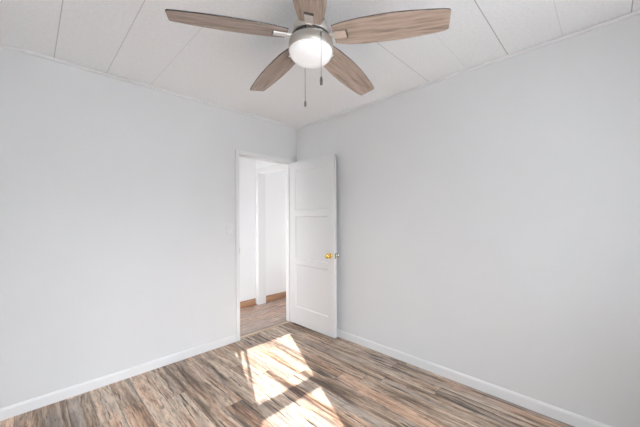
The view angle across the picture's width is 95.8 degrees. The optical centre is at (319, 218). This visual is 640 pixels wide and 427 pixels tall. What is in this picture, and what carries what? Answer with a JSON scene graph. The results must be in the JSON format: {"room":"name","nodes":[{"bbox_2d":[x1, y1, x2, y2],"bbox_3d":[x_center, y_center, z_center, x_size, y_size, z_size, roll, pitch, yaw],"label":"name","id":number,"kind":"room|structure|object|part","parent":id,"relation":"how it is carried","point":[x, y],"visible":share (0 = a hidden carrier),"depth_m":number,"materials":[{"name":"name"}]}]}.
{"room":"empty bedroom","nodes":[
{"label":"empty bedroom","id":0,"kind":"room"},
{"bbox_2d":[0,46,296,407],"bbox_3d":[-0.555,0.079,3.467,0.115,2.436,5.031,0,0,45],"label":"wall","id":1,"kind":"structure","parent":0,"point":[117,197],"depth_m":2.26,"materials":[{"name":"paint"}]},
{"bbox_2d":[0,334,235,420],"bbox_3d":[-1.540,1.264,2.381,0.012,0.076,1.864,0,0,45],"label":"baseboard","id":2,"kind":"structure","parent":1,"relation":"attached to","point":[22,407],"depth_m":2.24,"materials":[{"name":"paint"}]},
{"bbox_2d":[0,42,295,128],"bbox_3d":[-1.249,-1.125,2.682,0.017,0.020,2.716,0,0,45],"label":"trim","id":3,"kind":"structure","parent":1,"relation":"attached to","point":[1,44],"depth_m":2.34,"materials":[{"name":"paint"}]},
{"bbox_2d":[226,223,232,233],"bbox_3d":[-0.932,0.106,2.993,0.019,0.116,0.070,0,0,45],"label":"light switch","id":4,"kind":"object","parent":1,"relation":"attached to","point":[229,226],"visible":1,"depth_m":2.99,"materials":[{"name":"plastic"}]},
{"bbox_2d":[235,150,294,340],"bbox_3d":[-0.642,0.288,3.369,0.130,2.020,0.809,0,0,45],"label":"door frame","id":5,"kind":"structure","parent":1,"relation":"attached to","point":[238,153],"depth_m":3.19,"materials":[{"name":"paint"}]},
{"bbox_2d":[290,154,339,338],"bbox_3d":[-0.091,0.297,3.312,0.741,1.944,0.166,0,0,45],"label":"door","id":6,"kind":"structure","parent":5,"relation":"attached to","point":[314,254],"depth_m":3.27,"materials":[{"name":"paint"}]},
{"bbox_3d":[-0.099,-0.337,3.313,0.518,0.462,0.012,0,0,45],"label":"panel","id":7,"kind":"part","parent":6,"relation":"part of","materials":[{"name":"paint"}]},
{"bbox_3d":[-0.097,0.232,3.313,0.518,0.492,0.012,0,0,45],"label":"panel","id":8,"kind":"part","parent":6,"relation":"part of","materials":[{"name":"paint"}]},
{"bbox_3d":[-0.094,0.810,3.313,0.518,0.496,0.012,0,0,45],"label":"panel","id":9,"kind":"part","parent":6,"relation":"part of","materials":[{"name":"paint"}]},
{"bbox_2d":[239,157,285,301],"bbox_3d":[-0.901,0.081,4.538,0.115,2.436,4.000,0,0,45],"label":"wall","id":10,"kind":"structure","parent":0,"point":[275,182],"depth_m":4.53,"materials":[{"name":"paint"}]},
{"bbox_2d":[240,298,255,307],"bbox_3d":[-1.612,1.258,3.715,0.030,0.088,1.823,0,0,45],"label":"baseboard","id":11,"kind":"structure","parent":10,"relation":"attached to","point":[246,303],"depth_m":4.26,"materials":[{"name":"brown wood"}]},
{"bbox_2d":[266,291,285,301],"bbox_3d":[-0.151,1.252,5.184,0.030,0.088,2.033,0,0,45],"label":"baseboard","id":12,"kind":"structure","parent":10,"relation":"attached to","point":[271,297],"depth_m":4.62,"materials":[{"name":"brown wood"}]},
{"bbox_2d":[256,160,278,168],"bbox_3d":[-0.613,0.080,4.118,0.885,2.436,0.120,0,0,45],"label":"wall","id":13,"kind":"structure","parent":0,"point":[259,164],"depth_m":4.25,"materials":[{"name":"paint"}]},
{"bbox_2d":[255,164,285,304],"bbox_3d":[-0.619,0.275,4.115,0.872,2.045,0.134,0,0,45],"label":"door frame","id":14,"kind":"structure","parent":13,"relation":"attached to","point":[260,197],"depth_m":4.36,"materials":[{"name":"paint"}]},
{"bbox_2d":[0,297,573,426],"bbox_3d":[0.335,1.353,2.588,4.610,0.120,5.031,0,0,45],"label":"floor","id":15,"kind":"structure","parent":0,"point":[290,374],"depth_m":2.12,"materials":[{"name":"brown wood"}]},
{"bbox_2d":[240,321,290,338],"bbox_3d":[-0.632,1.300,3.363,0.040,0.016,0.725,0,0,45],"label":"threshold","id":16,"kind":"object","parent":15,"relation":"on","point":[287,321],"visible":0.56,"depth_m":3.35,"materials":[{"name":"brown wood"}]},
{"bbox_2d":[0,0,639,126],"bbox_3d":[-0.023,-1.201,1.463,3.515,0.120,2.946,0,0,45],"label":"ceiling","id":17,"kind":"structure","parent":0,"point":[134,40],"depth_m":1.86,"materials":[{"name":"paint"}]},
{"bbox_2d":[165,0,450,106],"bbox_3d":[-0.052,-0.880,1.529,1.273,0.520,1.274,0,0,45],"label":"ceiling fan","id":18,"kind":"object","parent":17,"relation":"hanging from","point":[311,46],"visible":1,"depth_m":1.40,"materials":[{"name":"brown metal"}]},
{"bbox_3d":[-0.424,-0.916,1.367,0.540,0.052,0.152,0,0,-18],"label":"blade","id":19,"kind":"part","parent":18,"relation":"part of","materials":[{"name":"brown wood"}]},
{"bbox_3d":[-0.286,-0.912,1.809,0.152,0.062,0.539,1,-1,-36],"label":"blade","id":20,"kind":"part","parent":18,"relation":"part of","materials":[{"name":"brown wood"}]},
{"bbox_3d":[-0.047,-0.914,1.100,0.152,0.062,0.539,1,0,0],"label":"blade","id":21,"kind":"part","parent":18,"relation":"part of","materials":[{"name":"brown wood"}]},
{"bbox_3d":[-0.047,-0.833,1.495,0.223,0.068,0.223,0,0,45],"label":"lamp shade","id":22,"kind":"part","parent":18,"relation":"part of","materials":[{"name":"white glass"}]},
{"bbox_3d":[0.177,-0.907,1.814,0.152,0.062,0.539,0,-1,36],"label":"blade","id":23,"kind":"part","parent":18,"relation":"part of","materials":[{"name":"brown wood"}]},
{"bbox_3d":[0.325,-0.908,1.375,0.539,0.062,0.152,1,0,18],"label":"blade","id":24,"kind":"part","parent":18,"relation":"part of","materials":[{"name":"brown wood"}]},
{"bbox_2d":[296,14,639,426],"bbox_3d":[0.988,0.073,2.459,3.495,2.436,0.115,0,0,45],"label":"wall","id":25,"kind":"structure","parent":0,"point":[488,216],"depth_m":2.03,"materials":[{"name":"paint"}]},
{"bbox_2d":[296,9,639,128],"bbox_3d":[0.895,-1.134,2.453,3.380,0.021,0.017,0,0,45],"label":"trim","id":26,"kind":"structure","parent":25,"relation":"attached to","point":[637,12],"depth_m":2.06,"materials":[{"name":"paint"}]},
{"bbox_2d":[337,329,611,426],"bbox_3d":[0.907,1.253,2.455,3.380,0.076,0.012,0,0,45],"label":"baseboard","id":27,"kind":"structure","parent":25,"relation":"attached to","point":[562,415],"depth_m":2.14,"materials":[{"name":"paint"}]}
]}

